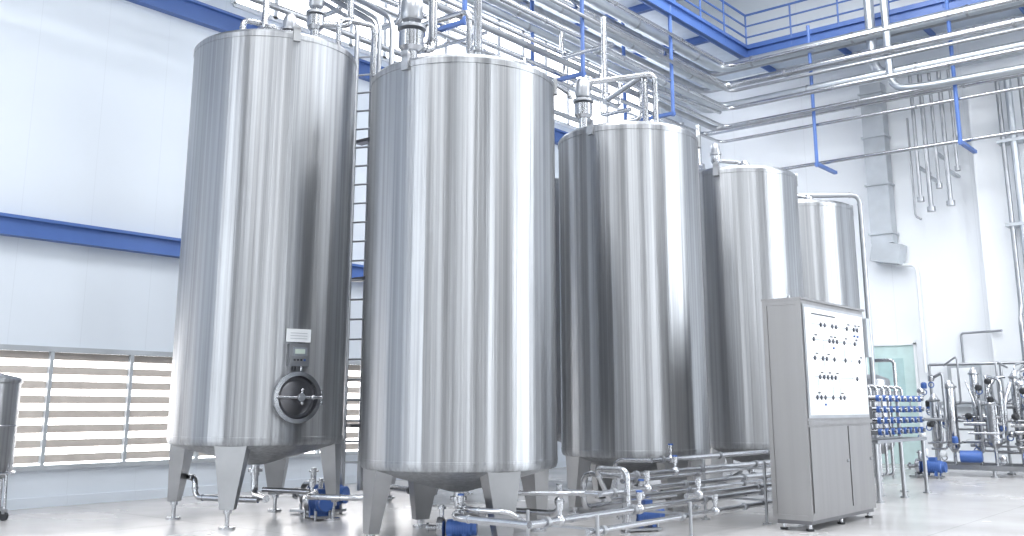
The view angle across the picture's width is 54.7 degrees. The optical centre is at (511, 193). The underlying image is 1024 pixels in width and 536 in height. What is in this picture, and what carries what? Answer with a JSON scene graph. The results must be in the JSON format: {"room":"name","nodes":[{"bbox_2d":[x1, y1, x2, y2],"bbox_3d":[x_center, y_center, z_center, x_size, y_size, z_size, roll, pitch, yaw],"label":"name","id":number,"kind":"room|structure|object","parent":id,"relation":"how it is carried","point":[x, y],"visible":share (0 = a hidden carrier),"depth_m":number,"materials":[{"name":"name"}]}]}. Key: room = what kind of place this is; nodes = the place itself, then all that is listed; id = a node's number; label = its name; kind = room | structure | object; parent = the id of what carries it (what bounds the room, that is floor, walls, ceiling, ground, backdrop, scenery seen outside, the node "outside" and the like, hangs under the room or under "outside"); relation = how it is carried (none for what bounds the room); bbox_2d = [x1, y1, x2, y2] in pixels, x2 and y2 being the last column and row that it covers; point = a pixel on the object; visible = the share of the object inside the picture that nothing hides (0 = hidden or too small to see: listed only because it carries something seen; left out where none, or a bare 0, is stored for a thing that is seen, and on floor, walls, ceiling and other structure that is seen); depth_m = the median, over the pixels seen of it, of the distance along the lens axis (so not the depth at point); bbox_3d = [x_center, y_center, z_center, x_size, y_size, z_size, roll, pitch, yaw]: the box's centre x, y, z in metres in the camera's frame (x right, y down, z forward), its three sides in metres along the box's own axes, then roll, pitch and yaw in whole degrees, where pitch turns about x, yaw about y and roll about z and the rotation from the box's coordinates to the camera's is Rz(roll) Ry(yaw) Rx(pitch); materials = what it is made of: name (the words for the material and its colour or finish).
{"room":"processing plant","nodes":[
{"label":"processing plant","id":0,"kind":"room"},
{"bbox_2d":[0,0,682,499],"bbox_3d":[-6.171,-2.219,18.202,0.300,15.000,37.000,-10,-16,38],"label":"wall","id":1,"kind":"structure","parent":0,"point":[95,95],"depth_m":16.57,"materials":[{"name":"white paint"}]},
{"bbox_2d":[0,344,360,471],"bbox_3d":[-6.457,3.570,16.534,0.340,1.880,14.000,-10,-16,38],"label":"window","id":2,"kind":"structure","parent":1,"relation":"in","point":[79,407],"depth_m":16.12,"materials":[{"name":"glass"},{"name":"blind fabric"},{"name":"painted metal"}]},
{"bbox_2d":[0,212,363,277],"bbox_3d":[-5.977,0.935,17.361,0.200,0.320,37.000,-10,-16,38],"label":"steel beam","id":3,"kind":"structure","parent":1,"relation":"attached to","point":[11,225],"depth_m":16.17,"materials":[{"name":"blue metal"}]},
{"bbox_2d":[1,461,565,509],"bbox_3d":[-6.039,5.017,16.534,0.040,0.150,37.000,-10,-16,38],"label":"baseboard","id":4,"kind":"structure","parent":1,"relation":"attached to","point":[35,502],"depth_m":16.11,"materials":[{"name":"white paint"}]},
{"bbox_2d":[126,0,567,144],"bbox_3d":[-5.962,-3.403,18.282,0.240,0.350,37.000,-10,-16,38],"label":"trim","id":5,"kind":"structure","parent":1,"relation":"attached to","point":[194,11],"depth_m":18.51,"materials":[{"name":"blue paint"}]},
{"bbox_2d":[231,0,660,129],"bbox_3d":[-0.440,-3.447,25.564,0.280,2.300,16.100,-10,-16,38],"label":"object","id":6,"kind":"structure","parent":1,"relation":"in","point":[562,103],"depth_m":24.80,"materials":[{"name":"silver metal"}]},
{"bbox_2d":[482,0,1023,94],"bbox_3d":[5.668,-7.977,14.131,24.580,1.465,30.018,-10,-16,38],"label":"overhead pipes","id":7,"kind":"object","parent":1,"relation":"attached to","point":[686,24],"visible":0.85,"depth_m":27.85,"materials":[{"name":"metal"}]},
{"bbox_2d":[424,0,466,37],"bbox_3d":[-1.490,-4.684,20.101,1.550,3.020,0.100,-10,-16,38],"label":"hanger","id":8,"kind":"object","parent":7,"relation":"hanging from","point":[462,21],"visible":0.35,"depth_m":19.42,"materials":[{"name":"paint"}]},
{"bbox_2d":[530,0,585,80],"bbox_3d":[1.044,-4.033,23.127,1.550,3.020,0.100,-10,-16,38],"label":"hanger","id":9,"kind":"object","parent":7,"relation":"hanging from","point":[582,73],"visible":0.55,"depth_m":22.57,"materials":[{"name":"paint"}]},
{"bbox_2d":[621,5,675,120],"bbox_3d":[3.577,-3.381,26.153,1.550,3.020,0.100,-10,-16,38],"label":"hanger","id":10,"kind":"object","parent":7,"relation":"hanging from","point":[672,113],"visible":0.51,"depth_m":25.71,"materials":[{"name":"paint"}]},
{"bbox_3d":[-4.023,-5.336,17.075,1.550,3.020,0.100,-10,-16,38],"label":"hanger","id":11,"kind":"object","parent":7,"relation":"hanging from","visible":0},
{"bbox_2d":[248,0,1023,170],"bbox_3d":[5.815,-5.966,15.964,19.178,5.815,23.576,-10,-16,38],"label":"pipes","id":12,"kind":"object","parent":11,"relation":"hanging from","point":[540,17],"visible":0.8,"depth_m":25.22,"materials":[{"name":"metal"}]},
{"bbox_2d":[324,0,408,493],"bbox_3d":[-2.253,0.224,15.152,0.716,8.340,3.721,10,-16,-38],"label":"ladder","id":13,"kind":"object","parent":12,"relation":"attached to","point":[361,13],"visible":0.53,"depth_m":15.45,"materials":[{"name":"metal"}]},
{"bbox_2d":[806,25,837,174],"bbox_3d":[8.587,-2.593,27.440,0.100,4.020,1.350,-10,-16,38],"label":"hanger","id":14,"kind":"object","parent":12,"relation":"hanging from","point":[817,164],"visible":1,"depth_m":26.86,"materials":[{"name":"paint"}]},
{"bbox_2d":[944,0,976,153],"bbox_3d":[11.412,-3.079,25.180,0.100,4.020,1.350,-10,-16,38],"label":"hanger","id":15,"kind":"object","parent":12,"relation":"hanging from","point":[961,142],"visible":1,"depth_m":24.55,"materials":[{"name":"paint"}]},
{"bbox_2d":[0,458,1023,535],"bbox_3d":[3.463,3.551,8.893,25.200,0.200,37.600,-10,-16,38],"label":"floor","id":16,"kind":"structure","parent":0,"point":[962,502],"depth_m":13.98,"materials":[{"name":"concrete"}]},
{"bbox_2d":[0,373,22,520],"bbox_3d":[-7.168,3.452,13.586,0.695,1.970,0.695,7,-14,-31],"label":"vessel","id":17,"kind":"object","parent":16,"relation":"on","point":[10,386],"visible":1,"depth_m":13.53,"materials":[{"name":"silver metal"}]},
{"bbox_2d":[165,0,377,529],"bbox_3d":[-3.535,0.131,14.421,2.767,8.814,2.418,-10,-16,38],"label":"storage tank","id":18,"kind":"object","parent":16,"relation":"on","point":[258,373],"visible":1,"depth_m":13.33,"materials":[{"name":"silver metal"}]},
{"bbox_2d":[302,478,332,520],"bbox_3d":[-2.685,4.209,13.657,0.308,0.520,0.720,7,-14,-30],"label":"pump","id":19,"kind":"object","parent":16,"relation":"on","point":[318,509],"visible":0.67,"depth_m":13.45,"materials":[{"name":"metal"}]},
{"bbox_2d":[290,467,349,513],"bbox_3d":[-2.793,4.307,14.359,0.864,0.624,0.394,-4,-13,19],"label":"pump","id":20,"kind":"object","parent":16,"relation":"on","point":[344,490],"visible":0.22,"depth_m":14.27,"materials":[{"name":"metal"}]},
{"bbox_2d":[425,505,477,535],"bbox_3d":[-0.680,3.706,11.075,0.576,0.416,0.300,-1,-12,4],"label":"pump","id":21,"kind":"object","parent":16,"relation":"on","point":[442,527],"visible":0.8,"depth_m":10.98,"materials":[{"name":"metal"}]},
{"bbox_2d":[388,477,518,505],"bbox_3d":[-1.017,2.068,17.017,2.314,6.120,2.347,-10,-16,38],"label":"storage tank","id":22,"kind":"object","parent":16,"relation":"on","point":[393,481],"visible":0.03,"depth_m":16.59,"materials":[{"name":"silver metal"}]},
{"bbox_2d":[359,0,573,535],"bbox_3d":[-0.426,0.357,12.616,2.808,7.613,2.634,1,-12,-3],"label":"storage tank","id":23,"kind":"object","parent":16,"relation":"on","point":[459,370],"visible":0.94,"depth_m":11.38,"materials":[{"name":"silver metal"}]},
{"bbox_2d":[186,444,772,535],"bbox_3d":[0.778,4.264,15.520,7.272,1.196,10.145,-10,-16,38],"label":"process pipework","id":24,"kind":"object","parent":16,"relation":"on","point":[703,494],"visible":0.94,"depth_m":12.04,"materials":[{"name":"metal"}]},
{"bbox_2d":[555,178,591,481],"bbox_3d":[1.421,2.695,19.930,2.314,6.120,2.347,-10,-16,38],"label":"storage tank","id":25,"kind":"object","parent":16,"relation":"on","point":[556,179],"visible":0.03,"depth_m":18.98,"materials":[{"name":"silver metal"}]},
{"bbox_2d":[558,16,710,515],"bbox_3d":[1.829,0.644,15.439,2.214,8.240,2.248,-10,-16,38],"label":"storage tank","id":26,"kind":"object","parent":16,"relation":"on","point":[634,384],"visible":0.82,"depth_m":14.38,"materials":[{"name":"silver metal"}]},
{"bbox_2d":[614,494,664,531],"bbox_3d":[1.580,3.954,12.348,0.648,0.468,0.390,5,-13,-20],"label":"pump","id":27,"kind":"object","parent":16,"relation":"on","point":[646,515],"visible":0.3,"depth_m":12.25,"materials":[{"name":"metal"}]},
{"bbox_2d":[699,143,803,489],"bbox_3d":[4.247,2.208,18.156,2.174,6.326,2.205,-10,-16,38],"label":"storage tank","id":28,"kind":"object","parent":16,"relation":"on","point":[750,227],"visible":0.56,"depth_m":17.34,"materials":[{"name":"silver metal"}]},
{"bbox_2d":[761,296,876,531],"bbox_3d":[4.227,2.911,13.402,0.570,2.950,2.340,-10,-16,38],"label":"tall cabinet","id":29,"kind":"object","parent":16,"relation":"on","point":[820,442],"visible":1,"depth_m":12.76,"materials":[{"name":"silver metal"}]},
{"bbox_2d":[798,194,859,308],"bbox_3d":[6.367,2.853,21.199,2.134,6.346,2.165,-10,-16,38],"label":"storage tank","id":30,"kind":"object","parent":16,"relation":"on","point":[827,232],"visible":0.33,"depth_m":20.58,"materials":[{"name":"silver metal"}]},
{"bbox_2d":[798,192,883,479],"bbox_3d":[6.834,2.948,21.138,1.717,6.095,0.129,-1,-12,3],"label":"downpipe","id":31,"kind":"object","parent":16,"relation":"on","point":[857,197],"visible":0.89,"depth_m":21.38,"materials":[{"name":"metal"}]},
{"bbox_2d":[867,358,897,478],"bbox_3d":[7.960,4.885,21.595,0.720,2.539,0.810,3,-13,-16],"label":"pipe","id":32,"kind":"object","parent":16,"relation":"on","point":[880,380],"visible":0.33,"depth_m":21.47,"materials":[{"name":"metal"}]},
{"bbox_2d":[867,385,930,502],"bbox_3d":[6.232,4.260,17.119,1.110,1.877,2.816,-10,-16,38],"label":"valve manifold","id":33,"kind":"object","parent":16,"relation":"on","point":[885,396],"visible":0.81,"depth_m":17.05,"materials":[{"name":"metal"}]},
{"bbox_2d":[907,450,947,478],"bbox_3d":[8.966,5.845,21.380,0.792,0.572,0.340,-10,-16,38],"label":"pump","id":34,"kind":"object","parent":16,"relation":"on","point":[938,467],"visible":0.94,"depth_m":21.25,"materials":[{"name":"metal"}]},
{"bbox_2d":[917,356,1023,477],"bbox_3d":[11.362,4.881,21.870,4.580,2.663,1.706,-10,-16,38],"label":"process skid","id":35,"kind":"object","parent":16,"relation":"on","point":[995,428],"visible":0.97,"depth_m":22.35,"materials":[{"name":"metal"}]},
{"bbox_2d":[678,0,1023,463],"bbox_3d":[15.165,-0.869,24.469,24.600,15.000,0.650,-10,-16,38],"label":"wall","id":36,"kind":"structure","parent":0,"point":[962,253],"depth_m":27.33,"materials":[{"name":"white paint"}]},
{"bbox_2d":[857,82,906,264],"bbox_3d":[10.470,-0.584,27.989,0.898,5.277,0.520,-10,-16,38],"label":"ventilation duct","id":37,"kind":"object","parent":36,"relation":"attached to","point":[885,248],"visible":0.95,"depth_m":27.84,"materials":[{"name":"white metal"}]},
{"bbox_2d":[865,342,922,463],"bbox_3d":[10.401,5.689,26.947,1.410,3.220,0.119,-10,-16,38],"label":"door","id":38,"kind":"structure","parent":36,"relation":"in","point":[904,354],"depth_m":26.86,"materials":[{"name":"teal glass"}]},
{"bbox_2d":[895,69,1023,372],"bbox_3d":[11.927,1.304,26.014,3.904,9.400,1.108,-10,-16,38],"label":"pipes","id":39,"kind":"object","parent":36,"relation":"attached to","point":[1013,141],"visible":0.97,"depth_m":25.99,"materials":[{"name":"metal"}]},
{"bbox_2d":[927,459,1003,462],"bbox_3d":[9.094,7.437,27.771,8.900,0.150,0.040,-10,-16,38],"label":"baseboard","id":40,"kind":"structure","parent":36,"relation":"attached to","point":[927,459],"depth_m":25.30,"materials":[{"name":"white paint"}]},
{"bbox_2d":[947,329,1002,406],"bbox_3d":[12.101,4.538,25.665,0.367,1.930,1.576,9,-15,-37],"label":"panel","id":41,"kind":"object","parent":36,"relation":"attached to","point":[964,369],"visible":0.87,"depth_m":25.80,"materials":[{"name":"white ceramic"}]}
]}

